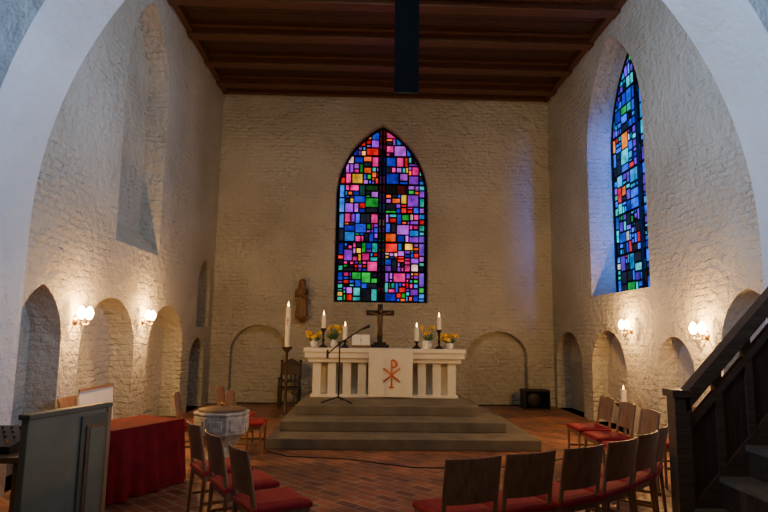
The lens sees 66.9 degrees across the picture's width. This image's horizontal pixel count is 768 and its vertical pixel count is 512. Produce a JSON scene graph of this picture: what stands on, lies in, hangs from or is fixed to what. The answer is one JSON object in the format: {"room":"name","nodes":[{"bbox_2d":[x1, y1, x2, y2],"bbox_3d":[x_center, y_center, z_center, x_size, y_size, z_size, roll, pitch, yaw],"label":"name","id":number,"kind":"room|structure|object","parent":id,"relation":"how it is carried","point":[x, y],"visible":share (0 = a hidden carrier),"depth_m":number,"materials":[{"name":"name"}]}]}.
{"room":"church","nodes":[
{"label":"church","id":0,"kind":"room"},
{"bbox_2d":[4,0,223,491],"bbox_3d":[-4.122,-0.875,9.877,0.600,7.660,7.600,1,-8,-2],"label":"wall","id":1,"kind":"structure","parent":0,"point":[123,223],"depth_m":8.90,"materials":[{"name":"brick"}]},
{"bbox_2d":[72,306,93,324],"bbox_3d":[-3.680,0.729,7.092,0.172,0.240,0.304,1,-8,-2],"label":"wall sconce","id":2,"kind":"object","parent":1,"relation":"attached to","point":[82,312],"visible":1,"depth_m":7.04,"materials":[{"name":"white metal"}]},
{"bbox_2d":[141,310,155,324],"bbox_3d":[-3.749,0.976,9.238,0.172,0.240,0.304,1,-8,-2],"label":"wall sconce","id":3,"kind":"object","parent":1,"relation":"attached to","point":[149,315],"visible":1,"depth_m":9.18,"materials":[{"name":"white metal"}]},
{"bbox_2d":[172,5,227,93],"bbox_3d":[-3.714,-4.506,10.377,0.120,0.140,7.600,1,-8,-2],"label":"trim","id":4,"kind":"structure","parent":1,"relation":"attached to","point":[180,11],"depth_m":11.71,"materials":[{"name":"brown wood"}]},
{"bbox_2d":[0,402,671,511],"bbox_3d":[0.318,2.357,4.742,14.000,0.200,18.600,1,-8,-2],"label":"floor","id":5,"kind":"structure","parent":0,"point":[332,485],"depth_m":6.78,"materials":[{"name":"brick"}]},
{"bbox_2d":[0,451,18,511],"bbox_3d":[-2.908,1.769,4.212,0.900,0.740,0.700,1,-8,-2],"label":"side table","id":6,"kind":"object","parent":5,"relation":"on","point":[12,458],"visible":0.15,"depth_m":3.92,"materials":[{"name":"brown wood"}]},
{"bbox_2d":[0,425,20,453],"bbox_3d":[-2.851,1.329,4.232,0.500,0.138,0.420,1,-8,-2],"label":"mixer","id":7,"kind":"object","parent":6,"relation":"on","point":[9,434],"visible":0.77,"depth_m":4.17,"materials":[{"name":"black metal"}]},
{"bbox_2d":[13,402,112,511],"bbox_3d":[-1.963,1.500,3.546,0.340,1.120,0.690,-1,-8,14],"label":"screen","id":8,"kind":"object","parent":5,"relation":"on","point":[64,452],"visible":1,"depth_m":3.54,"materials":[{"name":"grey paint"}]},
{"bbox_2d":[57,395,76,408],"bbox_3d":[-3.459,2.049,6.680,0.515,0.831,0.430,1,-8,-2],"label":"wooden chair","id":9,"kind":"object","parent":5,"relation":"on","point":[69,401],"visible":0.15,"depth_m":6.76,"materials":[{"name":"brown wood"}]},
{"bbox_2d":[78,383,113,419],"bbox_3d":[-3.765,2.144,7.617,0.095,0.864,0.970,1,-8,-2],"label":"leaning board","id":10,"kind":"object","parent":5,"relation":"on","point":[101,393],"visible":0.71,"depth_m":7.64,"materials":[{"name":"white wood"}]},
{"bbox_2d":[105,415,185,504],"bbox_3d":[-2.724,2.029,5.831,0.843,0.661,1.568,-3,-8,25],"label":"table","id":11,"kind":"object","parent":5,"relation":"on","point":[147,452],"visible":0.56,"depth_m":5.80,"materials":[{"name":"red fabric"}]},
{"bbox_2d":[173,391,204,447],"bbox_3d":[-2.413,2.151,7.340,0.515,0.831,0.430,2,-8,-12],"label":"wooden chair","id":12,"kind":"object","parent":5,"relation":"on","point":[176,395],"visible":0.25,"depth_m":7.39,"materials":[{"name":"brown wood"}]},
{"bbox_2d":[186,419,252,511],"bbox_3d":[-1.452,1.854,5.033,0.515,0.831,0.430,5,-9,-31],"label":"wooden chair","id":13,"kind":"object","parent":5,"relation":"on","point":[200,468],"visible":0.56,"depth_m":4.87,"materials":[{"name":"brown wood"}]},
{"bbox_2d":[193,402,249,459],"bbox_3d":[-1.899,2.101,6.774,0.605,0.791,0.605,-6,-10,43],"label":"baptismal font","id":14,"kind":"object","parent":5,"relation":"on","point":[228,422],"visible":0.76,"depth_m":6.59,"materials":[{"name":"stone"}]},
{"bbox_2d":[216,386,254,450],"bbox_3d":[-2.106,2.265,8.159,0.515,0.831,0.430,1,-8,-2],"label":"wooden chair","id":15,"kind":"object","parent":5,"relation":"on","point":[220,391],"visible":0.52,"depth_m":8.25,"materials":[{"name":"brown wood"}]},
{"bbox_2d":[205,429,279,511],"bbox_3d":[-1.136,1.790,4.527,0.515,0.831,0.430,5,-9,-31],"label":"wooden chair","id":16,"kind":"object","parent":5,"relation":"on","point":[221,483],"visible":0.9,"depth_m":4.41,"materials":[{"name":"brown wood"}]},
{"bbox_2d":[226,390,267,460],"bbox_3d":[-1.807,2.191,7.572,0.515,0.831,0.430,1,-8,-2],"label":"wooden chair","id":17,"kind":"object","parent":5,"relation":"on","point":[254,423],"visible":0.59,"depth_m":7.50,"materials":[{"name":"brown wood"}]},
{"bbox_2d":[228,441,312,511],"bbox_3d":[-0.819,1.726,4.021,0.515,0.831,0.430,5,-9,-31],"label":"wooden chair","id":18,"kind":"object","parent":5,"relation":"on","point":[282,499],"visible":1,"depth_m":3.91,"materials":[{"name":"brown wood"}]},
{"bbox_2d":[276,302,291,417],"bbox_3d":[-1.905,1.999,11.380,0.340,2.222,0.340,1,-8,-2],"label":"paschal candle","id":19,"kind":"object","parent":5,"relation":"on","point":[287,348],"visible":0.92,"depth_m":11.36,"materials":[{"name":"white wax"}]},
{"bbox_2d":[277,358,301,408],"bbox_3d":[-2.044,2.752,12.589,0.474,1.048,0.432,1,-8,-2],"label":"carved armchair","id":20,"kind":"object","parent":5,"relation":"on","point":[294,367],"visible":0.94,"depth_m":12.76,"materials":[{"name":"brown wood"}]},
{"bbox_2d":[266,390,541,450],"bbox_3d":[0.228,2.744,10.062,3.850,0.450,3.950,1,-8,-2],"label":"steps","id":21,"kind":"structure","parent":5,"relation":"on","point":[409,424],"depth_m":8.70,"materials":[{"name":"grey stone"}]},
{"bbox_2d":[321,325,369,403],"bbox_3d":[-0.640,1.796,9.706,0.627,1.298,0.533,-5,-9,35],"label":"microphone stand","id":22,"kind":"object","parent":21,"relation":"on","point":[367,326],"visible":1,"depth_m":9.77,"materials":[{"name":"black metal"}]},
{"bbox_2d":[304,346,465,398],"bbox_3d":[-0.004,2.206,11.108,2.960,0.884,1.146,1,-8,-2],"label":"altar","id":23,"kind":"object","parent":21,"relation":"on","point":[434,370],"depth_m":10.66,"materials":[{"name":"stone"}]},
{"bbox_2d":[306,330,321,346],"bbox_3d":[-1.342,1.581,11.146,0.333,0.325,0.319,1,-8,-2],"label":"vase","id":24,"kind":"object","parent":23,"relation":"on","point":[314,338],"visible":1,"depth_m":11.10,"materials":[{"name":"white ceramic"}]},
{"bbox_2d":[319,313,326,347],"bbox_3d":[-1.142,1.378,10.984,0.170,0.691,0.167,1,-8,-2],"label":"candlestick","id":25,"kind":"object","parent":23,"relation":"on","point":[323,328],"depth_m":10.95,"materials":[{"name":"white wax"}]},
{"bbox_2d":[326,324,342,346],"bbox_3d":[-0.975,1.536,11.220,0.326,0.445,0.305,-5,-10,37],"label":"vase","id":26,"kind":"object","parent":23,"relation":"on","point":[333,343],"visible":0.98,"depth_m":11.18,"materials":[{"name":"white ceramic"}]},
{"bbox_2d":[340,322,348,347],"bbox_3d":[-0.732,1.477,10.933,0.170,0.491,0.167,1,-8,-2],"label":"candlestick","id":27,"kind":"object","parent":23,"relation":"on","point":[344,327],"depth_m":10.90,"materials":[{"name":"white wax"}]},
{"bbox_2d":[351,335,370,347],"bbox_3d":[-0.433,1.593,10.898,0.360,0.236,0.193,1,-8,-2],"label":"book stand","id":28,"kind":"object","parent":23,"relation":"on","point":[356,340],"visible":0.96,"depth_m":10.88,"materials":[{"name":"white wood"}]},
{"bbox_2d":[366,304,393,347],"bbox_3d":[-0.076,1.341,11.174,0.540,0.830,0.181,1,-8,-2],"label":"crucifix","id":29,"kind":"object","parent":23,"relation":"on","point":[380,312],"depth_m":11.14,"materials":[{"name":"brown wood"}]},
{"bbox_2d":[368,348,412,396],"bbox_3d":[0.112,2.142,10.756,0.800,0.860,0.527,1,-8,-2],"label":"altar cloth","id":30,"kind":"object","parent":23,"relation":"hanging from","point":[390,374],"depth_m":10.52,"materials":[{"name":"white fabric"}]},
{"bbox_2d":[412,323,420,348],"bbox_3d":[0.617,1.501,10.973,0.170,0.491,0.167,1,-8,-2],"label":"candlestick","id":31,"kind":"object","parent":23,"relation":"on","point":[416,333],"depth_m":10.94,"materials":[{"name":"white wax"}]},
{"bbox_2d":[422,341,427,348],"bbox_3d":[0.769,1.654,10.826,0.110,0.150,0.110,1,-8,-2],"label":"jar","id":32,"kind":"object","parent":23,"relation":"on","point":[424,343],"visible":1,"depth_m":10.78,"materials":[{"name":"ceramic"}]},
{"bbox_2d":[421,325,434,347],"bbox_3d":[0.862,1.567,11.287,0.318,0.450,0.292,1,-8,-2],"label":"vase","id":33,"kind":"object","parent":23,"relation":"on","point":[430,338],"visible":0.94,"depth_m":11.26,"materials":[{"name":"white ceramic"}]},
{"bbox_2d":[435,314,443,348],"bbox_3d":[1.047,1.416,11.049,0.170,0.691,0.167,1,-8,-2],"label":"candlestick","id":34,"kind":"object","parent":23,"relation":"on","point":[438,330],"depth_m":11.02,"materials":[{"name":"white wax"}]},
{"bbox_2d":[440,333,458,348],"bbox_3d":[1.252,1.633,11.181,0.346,0.301,0.362,4,-8,-21],"label":"vase","id":35,"kind":"object","parent":23,"relation":"on","point":[449,344],"visible":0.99,"depth_m":11.12,"materials":[{"name":"white ceramic"}]},
{"bbox_2d":[267,451,562,468],"bbox_3d":[1.074,2.676,7.835,5.081,0.012,1.596,3,-8,-16],"label":"cable","id":36,"kind":"object","parent":5,"relation":"on","point":[267,451],"visible":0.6,"depth_m":7.39,"materials":[{"name":"black rubber"}]},
{"bbox_2d":[412,455,501,511],"bbox_3d":[0.488,1.720,3.849,0.430,0.831,0.515,4,-8,-22],"label":"wooden chair","id":37,"kind":"object","parent":5,"relation":"on","point":[468,484],"visible":1,"depth_m":3.68,"materials":[{"name":"brown wood"}]},
{"bbox_2d":[482,450,555,511],"bbox_3d":[0.893,1.751,4.035,0.430,0.831,0.515,4,-8,-24],"label":"wooden chair","id":38,"kind":"object","parent":5,"relation":"on","point":[527,476],"visible":0.77,"depth_m":3.87,"materials":[{"name":"brown wood"}]},
{"bbox_2d":[520,388,550,409],"bbox_3d":[3.380,3.194,12.985,0.580,0.420,0.400,1,-8,-2],"label":"loudspeaker","id":39,"kind":"object","parent":5,"relation":"on","point":[539,399],"visible":1,"depth_m":12.82,"materials":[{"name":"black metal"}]},
{"bbox_2d":[534,444,603,511],"bbox_3d":[1.304,1.786,4.255,0.430,0.831,0.515,5,-9,-31],"label":"wooden chair","id":40,"kind":"object","parent":5,"relation":"on","point":[581,467],"visible":0.8,"depth_m":4.09,"materials":[{"name":"brown wood"}]},
{"bbox_2d":[566,396,613,451],"bbox_3d":[2.663,2.234,7.458,0.515,0.831,0.430,1,-8,-2],"label":"wooden chair","id":41,"kind":"object","parent":5,"relation":"on","point":[605,408],"visible":0.66,"depth_m":7.47,"materials":[{"name":"brown wood"}]},
{"bbox_2d":[556,437,636,511],"bbox_3d":[1.676,1.828,4.531,0.430,0.831,0.515,7,-10,-38],"label":"wooden chair","id":42,"kind":"object","parent":5,"relation":"on","point":[620,455],"visible":0.61,"depth_m":4.37,"materials":[{"name":"brown wood"}]},
{"bbox_2d":[583,401,635,455],"bbox_3d":[2.664,2.148,6.814,0.515,0.831,0.430,1,-8,-2],"label":"wooden chair","id":43,"kind":"object","parent":5,"relation":"on","point":[626,412],"visible":0.56,"depth_m":6.82,"materials":[{"name":"brown wood"}]},
{"bbox_2d":[589,430,657,511],"bbox_3d":[2.007,1.877,4.862,0.515,0.831,0.430,-7,-11,44],"label":"wooden chair","id":44,"kind":"object","parent":5,"relation":"on","point":[646,443],"visible":0.57,"depth_m":4.71,"materials":[{"name":"brown wood"}]},
{"bbox_2d":[615,386,632,434],"bbox_3d":[3.694,2.425,8.929,0.300,0.870,0.300,1,-8,-2],"label":"candle","id":45,"kind":"object","parent":5,"relation":"on","point":[623,392],"visible":0.47,"depth_m":8.93,"materials":[{"name":"white wax"}]},
{"bbox_2d":[600,408,660,495],"bbox_3d":[2.635,2.061,6.168,0.515,0.831,0.430,1,-8,-2],"label":"wooden chair","id":46,"kind":"object","parent":5,"relation":"on","point":[649,419],"visible":0.27,"depth_m":6.28,"materials":[{"name":"brown wood"}]},
{"bbox_2d":[609,423,667,511],"bbox_3d":[2.291,1.928,5.219,0.515,0.831,0.430,-4,-9,33],"label":"wooden chair","id":47,"kind":"object","parent":5,"relation":"on","point":[662,434],"visible":0.49,"depth_m":5.04,"materials":[{"name":"brown wood"}]},
{"bbox_2d":[663,406,695,487],"bbox_3d":[3.274,2.114,6.505,0.515,0.831,0.430,1,-8,-2],"label":"wooden chair","id":48,"kind":"object","parent":5,"relation":"on","point":[665,460],"visible":0.12,"depth_m":6.28,"materials":[{"name":"brown wood"}]},
{"bbox_2d":[662,287,767,511],"bbox_3d":[2.971,0.586,3.916,2.010,3.163,0.826,1,-8,-2],"label":"staircase","id":49,"kind":"structure","parent":5,"relation":"on","point":[718,450],"depth_m":4.13,"materials":[{"name":"brown wood"}]},
{"bbox_2d":[208,94,554,406],"bbox_3d":[0.066,-0.263,14.018,9.240,7.660,0.500,1,-8,-2],"label":"wall","id":50,"kind":"structure","parent":0,"point":[484,165],"depth_m":13.79,"materials":[{"name":"brick"}]},
{"bbox_2d":[295,279,308,322],"bbox_3d":[-1.882,1.031,13.364,0.328,1.030,0.360,1,-8,-2],"label":"statue","id":51,"kind":"object","parent":50,"relation":"attached to","point":[301,293],"visible":1,"depth_m":13.27,"materials":[{"name":"brown wood"}]},
{"bbox_2d":[334,127,426,302],"bbox_3d":[-0.052,-1.032,14.057,2.192,4.322,0.080,1,-8,-2],"label":"window","id":52,"kind":"structure","parent":50,"relation":"in","point":[381,250],"depth_m":14.03,"materials":[{"name":"multicoloured glass"}]},
{"bbox_2d":[223,88,547,101],"bbox_3d":[0.074,-3.942,14.199,7.940,0.140,0.120,1,-8,-2],"label":"trim","id":53,"kind":"structure","parent":50,"relation":"attached to","point":[243,91],"depth_m":14.15,"materials":[{"name":"brown wood"}]},
{"bbox_2d":[0,0,767,496],"bbox_3d":[0.358,-1.880,5.866,13.400,8.700,0.900,1,-8,-2],"label":"wall","id":54,"kind":"structure","parent":0,"point":[44,44],"depth_m":5.80,"materials":[{"name":"paint"}]},
{"bbox_2d":[183,6,600,81],"bbox_3d":[0.196,-4.592,10.515,8.740,0.150,8.000,1,-8,-2],"label":"ceiling","id":55,"kind":"structure","parent":0,"point":[195,13],"depth_m":11.29,"materials":[{"name":"brown wood"}]},
{"bbox_2d":[167,0,620,95],"bbox_3d":[0.184,-4.385,10.764,7.940,0.205,6.290,1,-8,-2],"label":"ceiling beams","id":56,"kind":"structure","parent":55,"relation":"attached to","point":[224,31],"depth_m":11.42,"materials":[{"name":"brown wood"}]},
{"bbox_2d":[394,0,418,94],"bbox_3d":[0.376,-3.596,9.579,0.420,1.950,0.040,1,-8,-2],"label":"hanging banner","id":57,"kind":"object","parent":55,"relation":"hanging from","point":[406,55],"visible":1,"depth_m":9.54,"materials":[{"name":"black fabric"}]},
{"bbox_2d":[547,0,766,436],"bbox_3d":[4.438,-0.728,10.133,0.650,7.660,7.600,1,-8,-2],"label":"wall","id":58,"kind":"structure","parent":0,"point":[704,245],"depth_m":8.98,"materials":[{"name":"brick"}]},
{"bbox_2d":[544,0,626,101],"bbox_3d":[4.101,-4.372,10.611,0.120,0.140,7.600,1,-8,-2],"label":"trim","id":59,"kind":"structure","parent":58,"relation":"attached to","point":[603,23],"depth_m":11.38,"materials":[{"name":"brown wood"}]},
{"bbox_2d":[618,319,633,333],"bbox_3d":[4.010,1.169,9.613,0.172,0.240,0.304,1,-8,-2],"label":"wall sconce","id":60,"kind":"object","parent":58,"relation":"attached to","point":[626,323],"visible":1,"depth_m":9.57,"materials":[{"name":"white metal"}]},
{"bbox_2d":[611,52,649,291],"bbox_3d":[4.629,-1.689,10.546,0.076,4.780,2.310,1,-8,-2],"label":"window","id":61,"kind":"structure","parent":58,"relation":"in","point":[632,271],"depth_m":10.98,"materials":[{"name":"multicoloured glass"}]},
{"bbox_2d":[689,321,709,339],"bbox_3d":[4.076,0.966,7.492,0.172,0.240,0.304,1,-8,-2],"label":"wall sconce","id":62,"kind":"object","parent":58,"relation":"attached to","point":[693,327],"visible":1,"depth_m":7.45,"materials":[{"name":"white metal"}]}
]}

